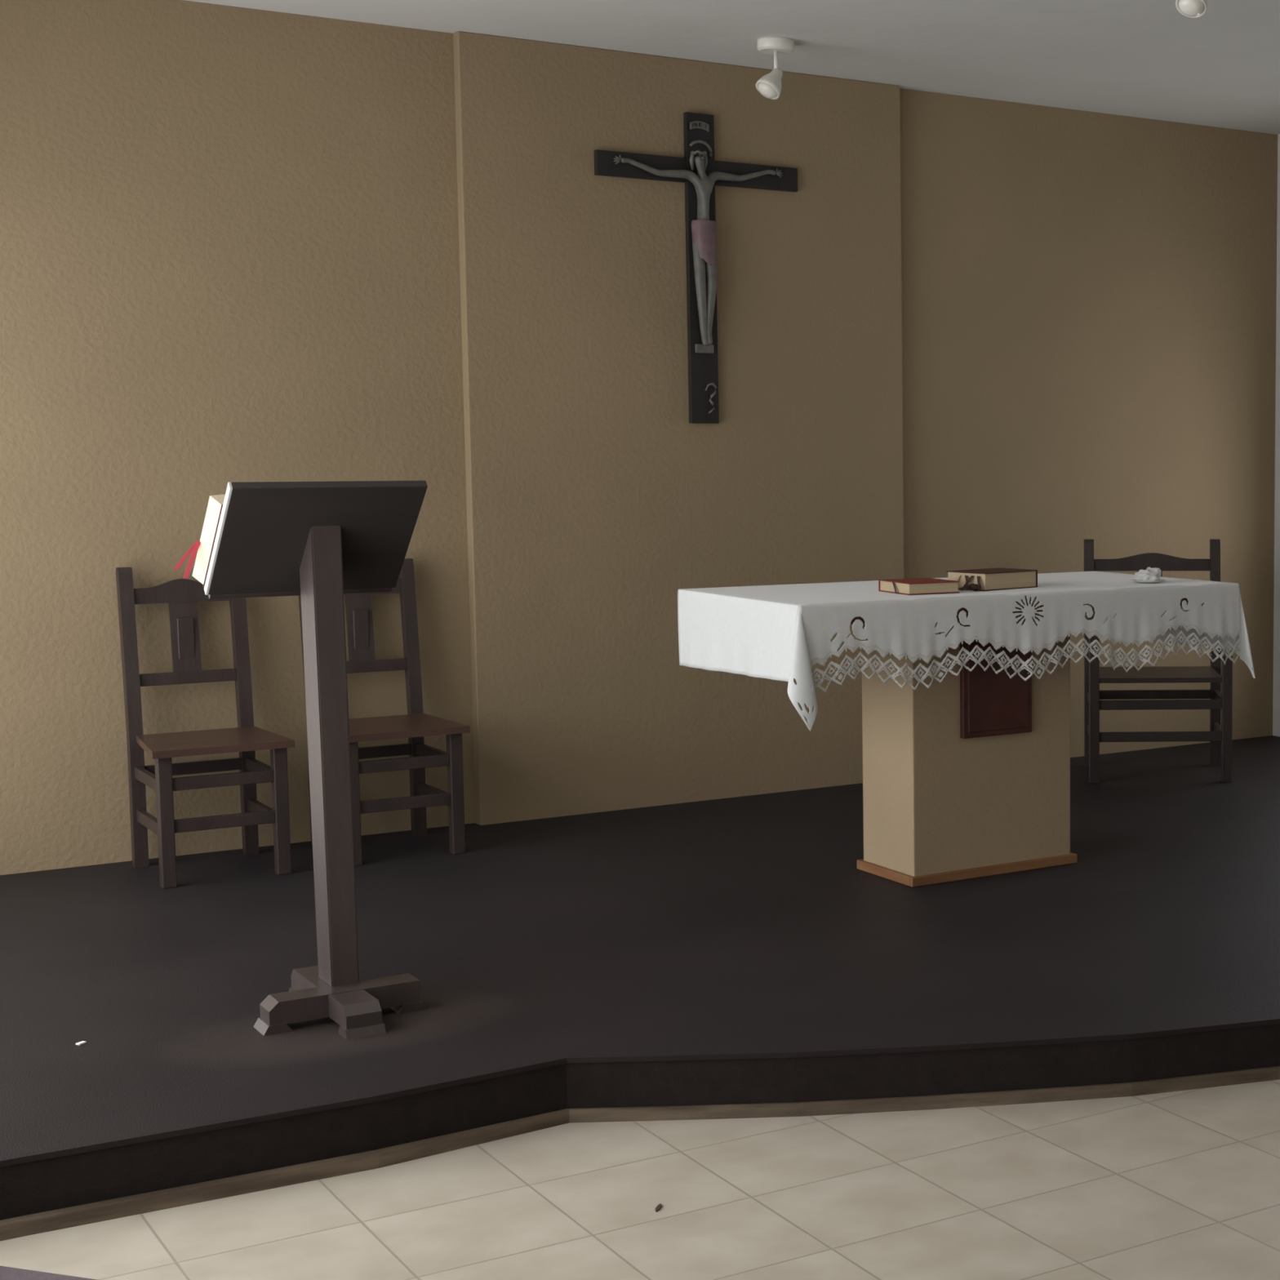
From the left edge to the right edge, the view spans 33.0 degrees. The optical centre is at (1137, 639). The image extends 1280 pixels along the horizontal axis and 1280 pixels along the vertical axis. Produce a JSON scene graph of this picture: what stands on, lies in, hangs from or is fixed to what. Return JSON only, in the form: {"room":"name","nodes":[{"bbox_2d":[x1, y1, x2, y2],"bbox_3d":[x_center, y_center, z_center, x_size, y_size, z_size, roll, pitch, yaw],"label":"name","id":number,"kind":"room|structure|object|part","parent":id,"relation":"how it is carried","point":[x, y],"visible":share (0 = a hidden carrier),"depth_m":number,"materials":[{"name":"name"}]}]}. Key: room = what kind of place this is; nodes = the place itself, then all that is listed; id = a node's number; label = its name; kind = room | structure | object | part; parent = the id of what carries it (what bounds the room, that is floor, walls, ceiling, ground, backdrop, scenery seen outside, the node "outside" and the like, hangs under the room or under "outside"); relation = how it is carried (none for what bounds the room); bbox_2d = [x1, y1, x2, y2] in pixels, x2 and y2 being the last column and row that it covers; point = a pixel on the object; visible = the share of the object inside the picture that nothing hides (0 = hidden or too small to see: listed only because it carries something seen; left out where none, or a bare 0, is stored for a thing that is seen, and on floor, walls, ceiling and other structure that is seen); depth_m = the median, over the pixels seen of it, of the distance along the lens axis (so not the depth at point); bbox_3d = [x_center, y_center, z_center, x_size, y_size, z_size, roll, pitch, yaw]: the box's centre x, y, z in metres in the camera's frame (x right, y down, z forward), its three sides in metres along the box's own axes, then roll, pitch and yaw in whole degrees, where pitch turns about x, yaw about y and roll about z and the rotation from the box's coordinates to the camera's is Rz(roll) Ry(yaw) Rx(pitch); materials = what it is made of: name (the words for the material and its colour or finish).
{"room":"house of worship","nodes":[
{"label":"house of worship","id":0,"kind":"room"},
{"bbox_2d":[0,0,1277,875],"bbox_3d":[-1.817,-0.701,7.805,6.570,2.912,0.355,-4,7,-37],"label":"wall","id":1,"kind":"structure","parent":0,"point":[237,244],"depth_m":7.37,"materials":[{"name":"beige paint"}]},
{"bbox_2d":[594,111,797,423],"bbox_3d":[-1.606,-1.376,7.616,0.805,1.138,0.094,-4,7,-37],"label":"crucifix","id":2,"kind":"object","parent":1,"relation":"attached to","point":[698,169],"visible":1,"depth_m":7.61,"materials":[{"name":"brown wood"}]},
{"bbox_2d":[0,1080,1279,1279],"bbox_3d":[0.484,1.321,3.030,8.550,0.200,11.020,-4,7,-37],"label":"floor","id":3,"kind":"structure","parent":0,"point":[1180,1184],"depth_m":4.03,"materials":[{"name":"beige tile"}]},
{"bbox_2d":[0,1266,97,1279],"bbox_3d":[-2.000,1.169,3.467,0.475,0.008,0.563,-1,6,-14],"label":"floor mat","id":4,"kind":"object","parent":3,"relation":"on","point":[6,1273],"visible":1,"depth_m":3.69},
{"bbox_2d":[0,735,1279,1220],"bbox_3d":[-0.546,0.838,6.261,5.970,0.146,3.976,-4,7,-37],"label":"stage platform","id":5,"kind":"object","parent":3,"relation":"on","point":[736,950],"visible":1,"depth_m":5.28,"materials":[{"name":"carpet"}]},
{"bbox_2d":[75,1040,86,1044],"bbox_3d":[-2.389,0.912,4.642,0.012,0.004,0.020,2,6,18],"label":"paper scrap","id":6,"kind":"object","parent":5,"relation":"on","point":[82,1042],"visible":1,"depth_m":4.64,"materials":[{"name":"white paper"}]},
{"bbox_2d":[115,567,294,888],"bbox_3d":[-2.959,0.254,6.508,0.411,0.958,0.510,-4,7,-37],"label":"wooden chair","id":7,"kind":"object","parent":5,"relation":"on","point":[182,596],"visible":0.98,"depth_m":6.54,"materials":[{"name":"brown wood"}]},
{"bbox_3d":[-3.218,0.247,6.571,0.041,0.958,0.096,-4,7,-37],"label":"post","id":8,"kind":"part","parent":7,"relation":"part of","materials":[{"name":"brown wood"}]},
{"bbox_3d":[-2.966,0.555,6.266,0.041,0.405,0.041,-4,7,-37],"label":"leg","id":9,"kind":"part","parent":7,"relation":"part of","materials":[{"name":"brown wood"}]},
{"bbox_3d":[-3.095,-0.160,6.649,0.294,0.076,0.022,-4,7,-37],"label":"crest rail","id":10,"kind":"part","parent":7,"relation":"part of","materials":[{"name":"brown wood"}]},
{"bbox_3d":[-3.078,0.121,6.652,0.294,0.039,0.018,-4,7,-37],"label":"rail","id":11,"kind":"part","parent":7,"relation":"part of","materials":[{"name":"brown wood"}]},
{"bbox_3d":[-2.930,0.321,6.475,0.411,0.022,0.413,-4,7,-37],"label":"seat","id":12,"kind":"part","parent":7,"relation":"part of","materials":[{"name":"brown wood"}]},
{"bbox_3d":[-2.951,0.229,6.773,0.041,0.958,0.096,-4,7,-37],"label":"post","id":13,"kind":"part","parent":7,"relation":"part of","materials":[{"name":"brown wood"}]},
{"bbox_3d":[-2.700,0.536,6.468,0.041,0.405,0.041,-4,7,-37],"label":"leg","id":14,"kind":"part","parent":7,"relation":"part of","materials":[{"name":"brown wood"}]},
{"bbox_2d":[204,480,427,1039],"bbox_3d":[-1.914,0.260,4.838,0.437,1.268,0.483,-4,7,-37],"label":"lectern","id":15,"kind":"object","parent":5,"relation":"on","point":[319,542],"visible":1,"depth_m":4.81,"materials":[{"name":"brown wood"}]},
{"bbox_2d":[173,494,225,586],"bbox_3d":[-1.983,-0.240,4.819,0.498,0.228,0.236,-4,7,-37],"label":"lectionary","id":16,"kind":"object","parent":15,"relation":"on","point":[203,547],"visible":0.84,"depth_m":4.71,"materials":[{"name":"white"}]},
{"bbox_3d":[-1.919,0.272,4.870,0.074,1.092,0.112,-4,7,-37],"label":"post","id":17,"kind":"part","parent":15,"relation":"part of","materials":[{"name":"brown wood"}]},
{"bbox_2d":[298,558,470,866],"bbox_3d":[-2.519,0.224,6.840,0.411,0.958,0.510,-4,7,-37],"label":"wooden chair","id":18,"kind":"object","parent":5,"relation":"on","point":[415,725],"visible":0.65,"depth_m":6.90,"materials":[{"name":"brown wood"}]},
{"bbox_3d":[-2.777,0.217,6.904,0.041,0.958,0.096,-4,7,-37],"label":"post","id":19,"kind":"part","parent":18,"relation":"part of","materials":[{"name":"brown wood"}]},
{"bbox_3d":[-2.526,0.524,6.599,0.041,0.405,0.041,-4,7,-37],"label":"leg","id":20,"kind":"part","parent":18,"relation":"part of","materials":[{"name":"brown wood"}]},
{"bbox_3d":[-2.654,-0.191,6.982,0.294,0.076,0.022,-4,7,-37],"label":"crest rail","id":21,"kind":"part","parent":18,"relation":"part of","materials":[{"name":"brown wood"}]},
{"bbox_3d":[-2.637,0.091,6.985,0.294,0.039,0.018,-4,7,-37],"label":"rail","id":22,"kind":"part","parent":18,"relation":"part of","materials":[{"name":"brown wood"}]},
{"bbox_3d":[-2.489,0.290,6.808,0.411,0.022,0.413,-4,7,-37],"label":"seat","id":23,"kind":"part","parent":18,"relation":"part of","materials":[{"name":"brown wood"}]},
{"bbox_3d":[-2.510,0.199,7.105,0.041,0.958,0.096,-4,7,-37],"label":"post","id":24,"kind":"part","parent":18,"relation":"part of","materials":[{"name":"brown wood"}]},
{"bbox_3d":[-2.259,0.506,6.800,0.041,0.405,0.041,-4,7,-37],"label":"leg","id":25,"kind":"part","parent":18,"relation":"part of","materials":[{"name":"brown wood"}]},
{"bbox_2d":[0,1066,1279,1240],"bbox_3d":[0.349,1.011,5.076,6.059,0.030,0.396,-2,6,-24],"label":"trim","id":26,"kind":"structure","parent":5,"relation":"attached to","point":[111,1209],"depth_m":4.51,"materials":[{"name":"brown wood"}]},
{"bbox_2d":[798,595,1204,887],"bbox_3d":[-0.567,0.273,6.708,1.612,0.894,0.820,-4,7,-37],"label":"altar","id":27,"kind":"object","parent":5,"relation":"on","point":[966,775],"visible":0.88,"depth_m":6.44,"materials":[{"name":"beige paint"}]},
{"bbox_2d":[677,571,1255,731],"bbox_3d":[-0.562,0.002,6.645,1.764,0.351,0.955,-4,7,-37],"label":"altar cloth","id":28,"kind":"object","parent":27,"relation":"on","point":[757,631],"visible":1,"depth_m":6.27,"materials":[{"name":"white fabric"}]},
{"bbox_2d":[878,577,959,595],"bbox_3d":[-0.681,-0.167,6.370,0.184,0.036,0.200,-4,7,-34],"label":"book","id":29,"kind":"object","parent":28,"relation":"on","point":[915,586],"visible":1,"depth_m":6.31,"materials":[{"name":"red paper"}]},
{"bbox_2d":[946,567,1037,591],"bbox_3d":[-0.480,-0.193,6.543,0.180,0.056,0.288,5,7,41],"label":"book","id":30,"kind":"object","parent":28,"relation":"on","point":[987,579],"visible":0.97,"depth_m":6.49,"materials":[{"name":"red paper"}]},
{"bbox_2d":[1130,579,1166,583],"bbox_3d":[0.035,-0.195,6.834,0.120,0.009,0.120,-4,7,-37],"label":"saucer","id":31,"kind":"object","parent":28,"relation":"on","point":[1135,580],"visible":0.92,"depth_m":6.80,"materials":[{"name":"white ceramic"}]},
{"bbox_2d":[1134,566,1161,581],"bbox_3d":[0.034,-0.219,6.832,0.089,0.047,0.090,1,5,7],"label":"folded napkin","id":32,"kind":"object","parent":31,"relation":"on","point":[1150,574],"visible":1,"depth_m":6.80,"materials":[{"name":"white fabric"}]},
{"bbox_2d":[1084,538,1232,783],"bbox_3d":[0.076,0.075,8.473,0.587,0.958,0.540,0,5,-4],"label":"wooden chair","id":33,"kind":"object","parent":5,"relation":"on","point":[1220,675],"visible":0.65,"depth_m":8.28,"materials":[{"name":"brown wood"}]},
{"bbox_3d":[-0.206,0.055,8.675,0.041,0.958,0.096,0,5,-4],"label":"post","id":34,"kind":"part","parent":33,"relation":"part of","materials":[{"name":"brown wood"}]},
{"bbox_3d":[-0.187,-0.092,8.398,0.052,0.021,0.460,0,5,-4],"label":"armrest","id":35,"kind":"part","parent":33,"relation":"part of","materials":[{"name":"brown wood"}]},
{"bbox_3d":[-0.175,0.256,8.236,0.041,0.640,0.041,0,5,-4],"label":"leg","id":36,"kind":"part","parent":33,"relation":"part of","materials":[{"name":"brown wood"}]},
{"bbox_3d":[0.061,-0.330,8.675,0.494,0.076,0.022,0,5,-4],"label":"crest rail","id":37,"kind":"part","parent":33,"relation":"part of","materials":[{"name":"brown wood"}]},
{"bbox_3d":[0.079,0.142,8.441,0.494,0.020,0.424,0,5,-4],"label":"seat","id":38,"kind":"part","parent":33,"relation":"part of","materials":[{"name":"brown wood"}]},
{"bbox_3d":[0.328,0.053,8.711,0.041,0.958,0.096,0,5,-4],"label":"post","id":39,"kind":"part","parent":33,"relation":"part of","materials":[{"name":"brown wood"}]},
{"bbox_3d":[0.359,0.254,8.272,0.041,0.640,0.041,0,5,-4],"label":"leg","id":40,"kind":"part","parent":33,"relation":"part of","materials":[{"name":"brown wood"}]},
{"bbox_2d":[654,1203,662,1212],"bbox_3d":[-0.945,1.119,4.047,0.009,0.003,0.040,0,5,1],"label":"leaf fragment","id":41,"kind":"object","parent":3,"relation":"on","point":[659,1206],"visible":1,"depth_m":4.04,"materials":[{"name":"brown"}]},
{"bbox_2d":[185,0,1279,134],"bbox_3d":[0.491,-1.777,2.736,8.550,0.200,11.020,-4,7,-37],"label":"ceiling","id":42,"kind":"structure","parent":0,"point":[1144,59],"depth_m":7.17,"materials":[{"name":"paint"}]},
{"bbox_2d":[755,36,794,99],"bbox_3d":[-1.276,-2.002,7.205,0.142,0.206,0.128,-4,7,-37],"label":"ceiling spotlight","id":43,"kind":"object","parent":42,"relation":"attached to","point":[769,86],"visible":1,"depth_m":7.16,"materials":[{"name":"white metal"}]},
{"bbox_3d":[-1.295,-1.925,7.184,0.064,0.056,0.073,-4,7,-37],"label":"bulb","id":44,"kind":"part","parent":43,"relation":"part of","materials":[{"name":"white glass"}]},
{"bbox_3d":[-1.270,-2.030,7.207,0.015,0.074,0.015,-4,7,-37],"label":"stem","id":45,"kind":"part","parent":43,"relation":"part of","materials":[{"name":"white metal"}]},
{"bbox_2d":[1175,0,1207,17],"bbox_3d":[0.161,-1.866,5.814,0.128,0.206,0.142,4,7,35],"label":"ceiling spotlight","id":46,"kind":"object","parent":42,"relation":"attached to","point":[1188,8],"visible":1,"depth_m":5.78,"materials":[{"name":"white plastic"}]},
{"bbox_2d":[1272,133,1279,736],"bbox_3d":[3.838,-0.461,5.412,0.140,2.912,10.420,-4,7,-37],"label":"wall","id":47,"kind":"structure","parent":0,"point":[1276,686],"depth_m":9.51,"materials":[{"name":"white paint"}]}
]}

